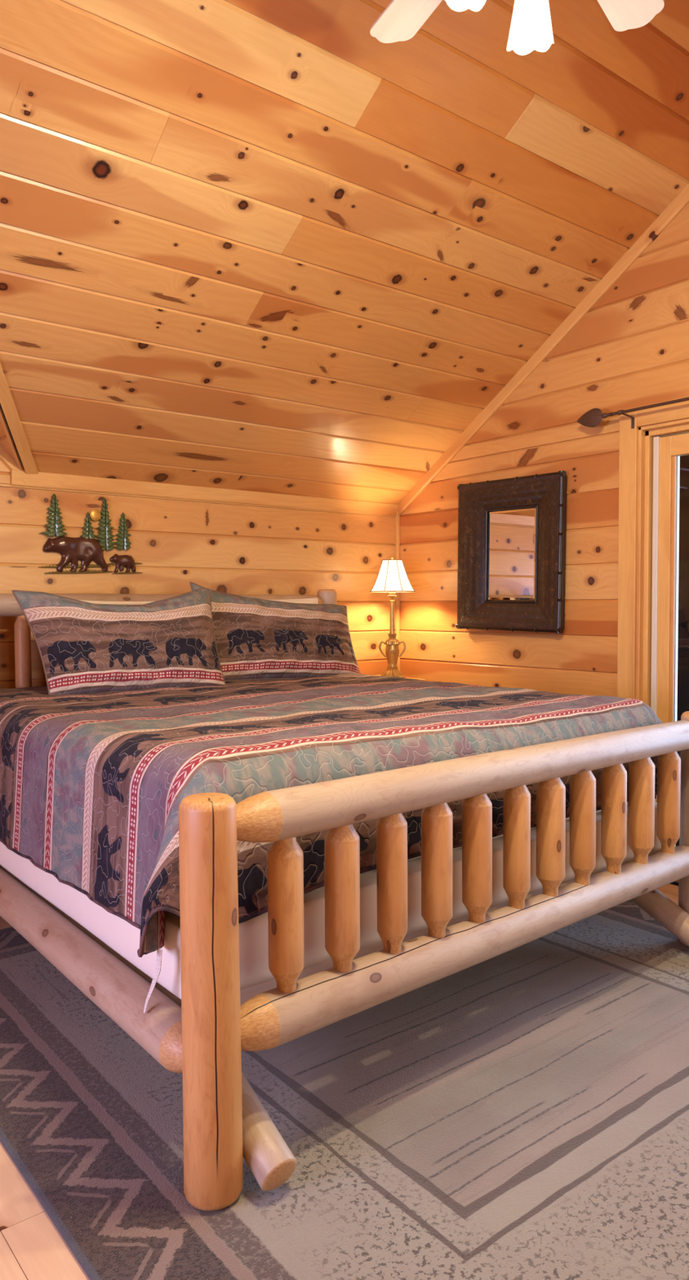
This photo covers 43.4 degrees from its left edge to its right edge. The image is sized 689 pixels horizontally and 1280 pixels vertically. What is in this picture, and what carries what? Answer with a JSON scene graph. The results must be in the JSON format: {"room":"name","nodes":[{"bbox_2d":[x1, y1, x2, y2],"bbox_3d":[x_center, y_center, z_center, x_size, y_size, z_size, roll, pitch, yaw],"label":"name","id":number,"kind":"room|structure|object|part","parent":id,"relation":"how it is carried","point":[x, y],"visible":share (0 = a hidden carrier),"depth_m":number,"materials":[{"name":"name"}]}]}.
{"room":"cabin bedroom","nodes":[
{"label":"cabin bedroom","id":0,"kind":"room"},
{"bbox_2d":[0,460,395,688],"bbox_3d":[-1.808,-0.350,3.822,5.450,3.058,0.051,-2,3,-38],"label":"wall","id":1,"kind":"structure","parent":0,"point":[224,548],"depth_m":4.63,"materials":[{"name":"brown wood"}]},
{"bbox_2d":[0,406,22,471],"bbox_3d":[-1.379,-1.293,2.996,0.027,1.140,2.060,-1,2,-7],"label":"trim","id":2,"kind":"structure","parent":1,"relation":"attached to","point":[2,416],"depth_m":3.81,"materials":[{"name":"brown wood"}]},
{"bbox_2d":[0,443,30,483],"bbox_3d":[-1.865,-1.235,3.700,1.028,1.060,0.020,-2,3,-38],"label":"trim","id":3,"kind":"structure","parent":1,"relation":"attached to","point":[6,458],"depth_m":3.96,"materials":[{"name":"brown wood"}]},
{"bbox_2d":[0,363,38,474],"bbox_3d":[-1.336,-1.289,2.999,0.053,1.143,2.062,-1,2,-7],"label":"trim","id":4,"kind":"structure","parent":1,"relation":"attached to","point":[7,404],"depth_m":3.73,"materials":[{"name":"brown wood"}]},
{"bbox_2d":[38,493,142,573],"bbox_3d":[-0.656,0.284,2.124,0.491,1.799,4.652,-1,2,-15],"label":"wall art","id":5,"kind":"object","parent":1,"relation":"attached to","point":[86,548],"visible":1,"depth_m":4.21,"materials":[{"name":"brown metal"}]},
{"bbox_2d":[0,469,397,516],"bbox_3d":[-1.787,-0.742,3.777,5.450,0.092,0.024,-2,3,-38],"label":"trim","id":6,"kind":"structure","parent":1,"relation":"attached to","point":[43,481],"depth_m":4.54,"materials":[{"name":"brown wood"}]},
{"bbox_2d":[395,511,399,670],"bbox_3d":[0.340,0.143,5.508,0.022,1.910,0.022,-2,3,-38],"label":"trim","id":7,"kind":"structure","parent":1,"relation":"attached to","point":[397,517],"depth_m":5.48,"materials":[{"name":"brown wood"}]},
{"bbox_2d":[0,884,678,1279],"bbox_3d":[0.046,1.280,1.581,5.461,0.030,5.859,-2,3,-38],"label":"floor","id":8,"kind":"structure","parent":0,"point":[32,1247],"depth_m":1.82,"materials":[{"name":"brown wood"}]},
{"bbox_2d":[0,899,688,1279],"bbox_3d":[0.318,1.203,2.889,2.760,0.011,3.150,-2,3,-38],"label":"area rug","id":9,"kind":"object","parent":8,"relation":"on","point":[521,1113],"visible":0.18,"depth_m":2.18,"materials":[{"name":"grey carpet"}]},
{"bbox_2d":[0,589,688,1211],"bbox_3d":[-0.193,0.480,3.465,2.364,1.413,2.564,-2,3,-38],"label":"bed","id":10,"kind":"object","parent":9,"relation":"on","point":[203,1039],"visible":0.72,"depth_m":2.24,"materials":[{"name":"brown wood"}]},
{"bbox_3d":[-1.032,0.901,2.832,0.131,0.124,2.260,-2,3,-38],"label":"rail","id":11,"kind":"part","parent":10,"relation":"part of","materials":[{"name":"brown wood"}]},
{"bbox_3d":[-0.922,-0.180,4.356,2.010,0.105,0.104,-2,3,-38],"label":"head rail","id":12,"kind":"part","parent":10,"relation":"part of","materials":[{"name":"brown wood"}]},
{"bbox_3d":[-0.295,0.793,1.915,0.132,0.897,0.130,-2,3,-38],"label":"foot post","id":13,"kind":"part","parent":10,"relation":"part of","materials":[{"name":"brown wood"}]},
{"bbox_2d":[271,597,318,604],"bbox_3d":[-0.385,-0.028,4.661,0.670,0.399,0.133,-2,3,-36],"label":"headboard","id":14,"kind":"object","parent":10,"relation":"attached to","point":[311,601],"visible":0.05,"depth_m":4.81,"materials":[{"name":"wood"}]},
{"bbox_3d":[-0.097,0.413,5.036,0.120,1.413,0.121,-2,3,-38],"label":"head post","id":15,"kind":"part","parent":10,"relation":"part of","materials":[{"name":"brown wood"}]},
{"bbox_2d":[0,802,661,1006],"bbox_3d":[-0.214,0.779,3.503,2.064,0.312,2.102,-2,3,-38],"label":"box spring","id":16,"kind":"object","parent":10,"relation":"on","point":[114,934],"visible":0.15,"depth_m":2.40,"materials":[{"name":"white fabric"}]},
{"bbox_2d":[407,802,627,860],"bbox_3d":[-0.207,0.444,3.516,2.030,0.356,2.073,-2,3,-38],"label":"mattress","id":17,"kind":"object","parent":16,"relation":"on","point":[599,811],"visible":0.03,"depth_m":2.79,"materials":[{"name":"white fabric"}]},
{"bbox_2d":[0,673,662,1013],"bbox_3d":[-0.197,0.518,3.509,2.332,0.606,2.151,-2,3,-38],"label":"quilt","id":18,"kind":"object","parent":17,"relation":"on","point":[93,786],"visible":0.79,"depth_m":2.62,"materials":[{"name":"fabric"}]},
{"bbox_2d":[79,600,155,604],"bbox_3d":[-0.997,0.012,4.147,0.648,0.416,0.144,-2,3,-39],"label":"pillow","id":19,"kind":"object","parent":18,"relation":"on","point":[90,602],"visible":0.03,"depth_m":4.12,"materials":[{"name":"fabric"}]},
{"bbox_2d":[11,587,226,694],"bbox_3d":[-0.976,0.005,3.874,0.940,0.485,0.273,-2,3,-36],"label":"pillow","id":20,"kind":"object","parent":18,"relation":"on","point":[83,647],"visible":0.94,"depth_m":3.77,"materials":[{"name":"fabric"}]},
{"bbox_2d":[189,582,360,681],"bbox_3d":[-0.325,-0.030,4.511,1.005,0.540,0.271,-2,3,-39],"label":"pillow","id":21,"kind":"object","parent":18,"relation":"on","point":[256,638],"visible":0.78,"depth_m":4.40,"materials":[{"name":"fabric"}]},
{"bbox_3d":[0.527,0.381,2.606,2.080,0.118,0.119,-2,3,-41],"label":"rail","id":22,"kind":"part","parent":10,"relation":"part of","materials":[{"name":"brown wood"}]},
{"bbox_3d":[0.531,0.857,2.624,2.080,0.124,0.123,-2,3,-40],"label":"rail","id":23,"kind":"part","parent":10,"relation":"part of","materials":[{"name":"brown wood"}]},
{"bbox_3d":[1.354,0.725,3.323,0.127,0.897,0.129,-2,3,-38],"label":"foot post","id":24,"kind":"part","parent":10,"relation":"part of","materials":[{"name":"brown wood"}]},
{"bbox_2d":[372,675,426,680],"bbox_3d":[0.210,0.671,5.116,0.355,0.888,0.422,-2,3,-38],"label":"nightstand","id":25,"kind":"object","parent":8,"relation":"on","point":[372,675],"visible":0.02,"depth_m":5.08,"materials":[{"name":"brown wood"}]},
{"bbox_2d":[369,556,415,677],"bbox_3d":[0.283,-0.135,5.133,0.265,0.720,0.265,0,2,0],"label":"table lamp","id":26,"kind":"object","parent":25,"relation":"on","point":[392,578],"visible":0.94,"depth_m":5.08,"materials":[{"name":"gold metal"}]},
{"bbox_3d":[0.226,0.053,5.141,0.043,0.100,0.013,0,2,0],"label":"handle","id":27,"kind":"part","parent":26,"relation":"part of","materials":[{"name":"gold metal"}]},
{"bbox_3d":[0.282,-0.379,5.123,0.257,0.186,0.257,0,2,0],"label":"lamp shade","id":28,"kind":"part","parent":26,"relation":"part of","materials":[{"name":"white fabric"}]},
{"bbox_3d":[0.343,0.053,5.141,0.043,0.100,0.013,0,2,0],"label":"handle","id":29,"kind":"part","parent":26,"relation":"part of","materials":[{"name":"gold metal"}]},
{"bbox_2d":[0,0,688,504],"bbox_3d":[0.026,-1.631,1.456,5.450,1.946,5.964,-2,3,-38],"label":"ceiling","id":30,"kind":"structure","parent":0,"point":[279,246],"depth_m":3.37,"materials":[{"name":"brown wood"}]},
{"bbox_2d":[369,0,664,55],"bbox_3d":[0.409,-1.937,1.772,1.231,1.241,1.274,-2,3,-38],"label":"ceiling fan","id":31,"kind":"object","parent":30,"relation":"hanging from","point":[531,28],"visible":1,"depth_m":2.21,"materials":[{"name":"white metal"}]},
{"bbox_3d":[0.211,-1.620,2.140,0.129,0.023,0.481,-1,3,-25],"label":"blade","id":32,"kind":"part","parent":31,"relation":"part of","materials":[{"name":"white glass"}]},
{"bbox_3d":[0.260,-1.401,1.779,0.104,0.152,0.104,10,5,-39],"label":"lamp shade","id":33,"kind":"part","parent":31,"relation":"part of","materials":[{"name":"white glass"}]},
{"bbox_3d":[0.416,-1.409,1.928,0.104,0.152,0.104,-14,20,-36],"label":"lamp shade","id":34,"kind":"part","parent":31,"relation":"part of","materials":[{"name":"white glass"}]},
{"bbox_3d":[0.651,-1.621,2.098,0.129,0.023,0.481,1,3,36],"label":"blade","id":35,"kind":"part","parent":31,"relation":"part of","materials":[{"name":"white glass"}]},
{"bbox_2d":[400,203,688,697],"bbox_3d":[2.182,-0.726,3.208,0.050,3.819,5.860,-2,3,-38],"label":"wall","id":36,"kind":"structure","parent":0,"point":[630,349],"depth_m":4.44,"materials":[{"name":"brown wood"}]},
{"bbox_2d":[455,471,567,633],"bbox_3d":[0.901,-0.465,4.737,0.066,0.836,0.744,-2,4,-38],"label":"wall mirror","id":37,"kind":"object","parent":36,"relation":"attached to","point":[512,531],"visible":1,"depth_m":4.72,"materials":[{"name":"wood"}]},
{"bbox_3d":[0.736,-0.477,4.945,0.066,0.796,0.172,-2,4,-38],"label":"woven panel","id":38,"kind":"part","parent":37,"relation":"part of","materials":[{"name":"wicker"}]},
{"bbox_3d":[0.900,-0.139,4.755,0.066,0.142,0.704,-2,4,-38],"label":"woven panel","id":39,"kind":"part","parent":37,"relation":"part of","materials":[{"name":"wicker"}]},
{"bbox_3d":[0.903,-0.792,4.720,0.066,0.142,0.704,-2,4,-38],"label":"woven panel","id":40,"kind":"part","parent":37,"relation":"part of","materials":[{"name":"wicker"}]},
{"bbox_2d":[486,506,536,600],"bbox_3d":[0.920,-0.466,4.752,0.014,0.532,0.380,-2,4,-38],"label":"mirror glass","id":41,"kind":"object","parent":37,"relation":"on","point":[511,531],"depth_m":4.75,"materials":[{"name":"white"}]},
{"bbox_3d":[1.067,-0.453,4.529,0.066,0.796,0.172,-2,4,-38],"label":"woven panel","id":42,"kind":"part","parent":37,"relation":"part of","materials":[{"name":"wicker"}]},
{"bbox_2d":[397,183,688,514],"bbox_3d":[1.247,-1.711,4.279,0.020,1.929,2.962,-2,3,-38],"label":"trim","id":43,"kind":"structure","parent":36,"relation":"attached to","point":[681,201],"depth_m":4.47,"materials":[{"name":"brown wood"}]},
{"bbox_2d":[577,396,688,428],"bbox_3d":[1.914,-1.038,3.385,0.086,0.116,2.368,-2,3,-38],"label":"curtain rod","id":44,"kind":"object","parent":36,"relation":"attached to","point":[593,417],"visible":1,"depth_m":4.16,"materials":[{"name":"brown metal"}]},
{"bbox_3d":[1.951,-1.047,3.290,0.015,0.015,2.175,-2,3,-38],"label":"rod","id":45,"kind":"part","parent":44,"relation":"part of","materials":[{"name":"brown metal"}]},
{"bbox_2d":[617,396,688,882],"bbox_3d":[2.052,0.047,3.431,0.122,2.257,2.149,-2,3,-38],"label":"door frame","id":46,"kind":"structure","parent":36,"relation":"in","point":[648,559],"depth_m":4.14,"materials":[{"name":"brown wood"}]},
{"bbox_3d":[1.373,0.018,4.204,0.022,2.257,0.094,-2,3,-38],"label":"casing","id":47,"kind":"part","parent":46,"relation":"part of","materials":[{"name":"brown wood"}]},
{"bbox_3d":[2.007,-1.032,3.355,0.022,0.094,1.965,-2,3,-38],"label":"head casing","id":48,"kind":"part","parent":46,"relation":"part of","materials":[{"name":"brown wood"}]},
{"bbox_3d":[2.071,0.119,3.469,0.038,2.110,1.675,-2,3,-38],"label":"rail","id":49,"kind":"part","parent":46,"relation":"part of","materials":[{"name":"brown wood"}]},
{"bbox_2d":[669,838,679,885],"bbox_3d":[2.654,1.160,4.718,2.313,0.040,7.000,-2,3,-38],"label":"trim","id":50,"kind":"structure","parent":36,"relation":"attached to","point":[675,883],"depth_m":4.20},
{"bbox_2d":[662,432,688,758],"bbox_3d":[1.995,-0.475,5.359,2.180,3.260,0.120,-2,3,-38],"label":"trim","id":51,"kind":"structure","parent":36,"relation":"attached to","point":[683,572],"depth_m":5.38,"materials":[{"name":"brown wood"}]}
]}

